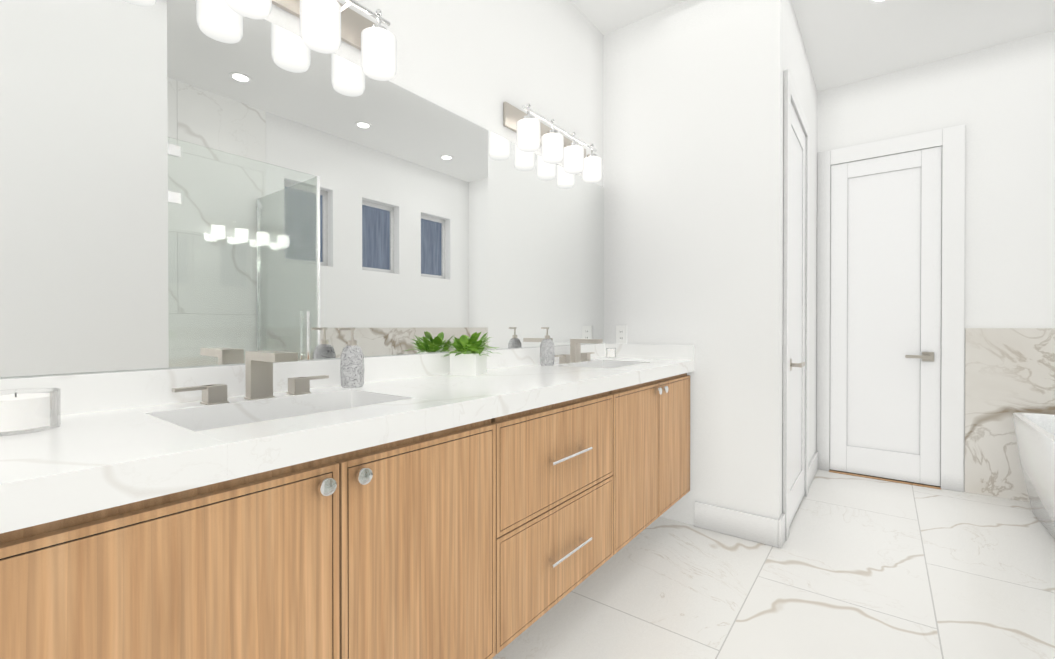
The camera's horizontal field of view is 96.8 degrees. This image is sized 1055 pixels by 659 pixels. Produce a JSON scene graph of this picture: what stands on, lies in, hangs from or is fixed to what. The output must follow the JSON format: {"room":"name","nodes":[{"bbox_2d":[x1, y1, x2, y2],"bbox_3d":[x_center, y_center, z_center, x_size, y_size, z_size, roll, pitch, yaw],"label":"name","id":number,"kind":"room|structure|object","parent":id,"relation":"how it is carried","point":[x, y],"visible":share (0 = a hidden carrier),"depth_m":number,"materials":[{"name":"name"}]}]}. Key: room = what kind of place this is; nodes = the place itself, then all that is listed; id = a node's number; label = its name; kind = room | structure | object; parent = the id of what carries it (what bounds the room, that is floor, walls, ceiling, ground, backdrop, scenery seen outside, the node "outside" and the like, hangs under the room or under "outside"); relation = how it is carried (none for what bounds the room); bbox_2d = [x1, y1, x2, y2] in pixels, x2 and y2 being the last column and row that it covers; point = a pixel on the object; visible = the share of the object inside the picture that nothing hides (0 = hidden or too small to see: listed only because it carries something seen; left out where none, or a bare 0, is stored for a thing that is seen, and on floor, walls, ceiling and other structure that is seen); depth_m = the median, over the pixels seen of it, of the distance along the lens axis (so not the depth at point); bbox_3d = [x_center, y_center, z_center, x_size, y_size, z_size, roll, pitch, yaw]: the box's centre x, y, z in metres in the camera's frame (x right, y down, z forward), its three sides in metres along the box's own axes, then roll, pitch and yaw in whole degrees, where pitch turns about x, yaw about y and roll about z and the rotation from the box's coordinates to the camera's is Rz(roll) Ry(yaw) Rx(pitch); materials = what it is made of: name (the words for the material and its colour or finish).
{"room":"bathroom","nodes":[
{"label":"bathroom","id":0,"kind":"room"},
{"bbox_2d":[0,0,603,378],"bbox_3d":[-0.526,-0.376,1.779,0.150,2.970,3.370,0,0,37],"label":"wall","id":1,"kind":"structure","parent":0,"point":[467,58],"depth_m":2.16,"materials":[{"name":"paint"}]},
{"bbox_2d":[0,0,603,376],"bbox_3d":[-0.307,-0.401,1.930,0.010,0.982,2.616,0,0,37],"label":"mirror","id":2,"kind":"object","parent":1,"relation":"attached to","point":[185,183],"visible":0.91,"depth_m":1.30,"materials":[{"name":"grey mirror"}]},
{"bbox_2d":[0,343,603,414],"bbox_3d":[-0.447,0.137,1.741,0.019,0.084,3.094,0,0,37],"label":"backsplash","id":3,"kind":"structure","parent":1,"relation":"attached to","point":[90,391],"depth_m":1.20,"materials":[{"name":"white stone"}]},
{"bbox_2d":[224,0,396,80],"bbox_3d":[-0.686,-0.946,1.313,0.151,0.225,0.740,0,0,37],"label":"sconce","id":4,"kind":"object","parent":1,"relation":"attached to","point":[327,26],"visible":1,"depth_m":1.41,"materials":[{"name":"white glass"}]},
{"bbox_2d":[0,367,693,658],"bbox_3d":[-0.221,0.580,1.571,0.588,0.680,3.094,0,0,37],"label":"bathroom vanity","id":5,"kind":"object","parent":1,"relation":"attached to","point":[262,505],"depth_m":0.99,"materials":[{"name":"brown wood"}]},
{"bbox_2d":[0,355,693,522],"bbox_3d":[-0.227,0.210,1.574,0.572,0.060,3.094,0,0,37],"label":"countertop","id":6,"kind":"structure","parent":5,"relation":"on","point":[91,455],"depth_m":0.92,"materials":[{"name":"white stone"}]},
{"bbox_2d":[0,388,60,435],"bbox_3d":[-0.935,0.149,0.855,0.116,0.070,0.116,0,0,37],"label":"candle jar","id":7,"kind":"object","parent":6,"relation":"on","point":[22,413],"visible":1,"depth_m":0.84,"materials":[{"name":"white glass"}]},
{"bbox_2d":[168,351,331,402],"bbox_3d":[-0.663,0.120,1.208,0.174,0.124,0.380,0,0,37],"label":"faucet","id":8,"kind":"object","parent":6,"relation":"on","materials":[{"name":"silver metal"}]},
{"bbox_2d":[196,403,355,426],"bbox_3d":[-0.570,0.312,1.138,0.336,0.164,0.536,0,0,37],"label":"sink","id":9,"kind":"object","parent":6,"relation":"in","point":[337,404],"depth_m":1.24,"materials":[{"name":"white ceramic"}]},
{"bbox_2d":[338,328,363,387],"bbox_3d":[-0.554,0.087,1.471,0.072,0.186,0.081,0,0,37],"label":"soap dispenser","id":10,"kind":"object","parent":6,"relation":"on","point":[352,366],"visible":1,"depth_m":1.45,"materials":[{"name":"stone"}]},
{"bbox_2d":[441,331,499,375],"bbox_3d":[-0.222,0.093,1.840,0.202,0.170,0.251,0,0,37],"label":"potted plant","id":11,"kind":"object","parent":6,"relation":"on","point":[468,356],"visible":1,"depth_m":1.81,"materials":[{"name":"white"}]},
{"bbox_2d":[540,327,554,365],"bbox_3d":[0.094,0.082,2.291,0.072,0.186,0.081,0,0,37],"label":"soap dispenser","id":12,"kind":"object","parent":6,"relation":"on","point":[547,354],"visible":1,"depth_m":2.27,"materials":[{"name":"stone"}]},
{"bbox_2d":[554,339,602,362],"bbox_3d":[0.308,0.113,2.485,0.174,0.124,0.380,0,0,37],"label":"faucet","id":13,"kind":"object","parent":6,"relation":"on","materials":[{"name":"silver metal"}]},
{"bbox_2d":[606,348,615,357],"bbox_3d":[0.510,0.142,2.854,0.060,0.060,0.060,0,0,37],"label":"candle jar","id":14,"kind":"object","parent":6,"relation":"on","point":[610,353],"visible":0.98,"depth_m":2.83,"materials":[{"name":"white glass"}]},
{"bbox_2d":[503,101,601,182],"bbox_3d":[0.171,-0.952,2.439,0.151,0.225,0.740,0,0,37],"label":"sconce","id":15,"kind":"object","parent":1,"relation":"attached to","point":[533,133],"visible":1,"depth_m":2.31,"materials":[{"name":"white glass"}]},
{"bbox_2d":[604,0,755,524],"bbox_3d":[0.872,-0.381,2.757,0.870,2.970,0.120,0,0,37],"label":"wall","id":16,"kind":"structure","parent":0,"point":[674,114],"depth_m":2.63,"materials":[{"name":"paint"}]},
{"bbox_2d":[616,325,626,343],"bbox_3d":[0.582,0.033,2.898,0.072,0.116,0.009,0,0,37],"label":"electrical outlet plate","id":17,"kind":"object","parent":16,"relation":"attached to","point":[621,334],"visible":0.9,"depth_m":2.90,"materials":[{"name":"white plastic"}]},
{"bbox_2d":[604,343,693,358],"bbox_3d":[0.711,0.131,2.791,0.553,0.084,0.020,0,0,37],"label":"backsplash","id":18,"kind":"structure","parent":16,"relation":"attached to","point":[626,351],"depth_m":2.76,"materials":[{"name":"white stone"}]},
{"bbox_2d":[492,469,1054,658],"bbox_3d":[1.172,1.161,1.558,3.130,0.100,5.060,0,0,37],"label":"floor","id":19,"kind":"structure","parent":0,"point":[855,567],"depth_m":2.00,"materials":[{"name":"tile"}]},
{"bbox_2d":[1012,412,1054,539],"bbox_3d":[2.864,0.817,2.104,0.740,0.580,1.720,0,0,37],"label":"freestanding bathtub","id":20,"kind":"object","parent":19,"relation":"on","point":[1035,435],"visible":1,"depth_m":2.55,"materials":[{"name":"ceramic"}]},
{"bbox_2d":[756,0,819,519],"bbox_3d":[1.726,-0.383,3.062,0.120,2.970,1.640,0,0,37],"label":"wall","id":21,"kind":"structure","parent":0,"point":[780,47],"depth_m":2.42,"materials":[{"name":"paint"}]},
{"bbox_2d":[694,451,817,547],"bbox_3d":[0.680,1.038,1.931,0.435,0.140,4.760,0,0,37],"label":"baseboard","id":22,"kind":"structure","parent":21,"relation":"attached to","point":[750,527],"depth_m":2.49,"materials":[{"name":"paint"}]},
{"bbox_2d":[783,69,809,540],"bbox_3d":[1.636,-0.127,2.787,0.068,2.460,0.890,0,0,37],"label":"door","id":23,"kind":"structure","parent":21,"relation":"in","point":[796,306],"depth_m":2.76,"materials":[{"name":"paint"}]},
{"bbox_2d":[570,0,1054,91],"bbox_3d":[1.172,-1.909,1.540,3.130,0.100,5.060,0,0,37],"label":"ceiling","id":24,"kind":"structure","parent":0,"point":[847,41],"depth_m":2.88,"materials":[{"name":"white paint"}]},
{"bbox_2d":[868,0,888,3],"bbox_3d":[1.987,-1.863,2.604,0.149,0.004,0.149,0,0,31],"label":"recessed light","id":25,"kind":"object","parent":24,"relation":"in","point":[876,1],"visible":1,"depth_m":2.64,"materials":[{"name":"paint"}]},
{"bbox_2d":[820,30,1054,501],"bbox_3d":[2.990,-0.384,3.238,1.920,2.970,0.170,0,0,37],"label":"wall","id":26,"kind":"structure","parent":0,"point":[1003,95],"depth_m":3.08,"materials":[{"name":"paint"}]},
{"bbox_2d":[816,124,964,491],"bbox_3d":[2.601,-0.142,3.406,0.851,2.485,0.072,0,0,37],"label":"back door","id":27,"kind":"structure","parent":26,"relation":"in","point":[890,340],"depth_m":3.40,"materials":[{"name":"paint"}]}
]}

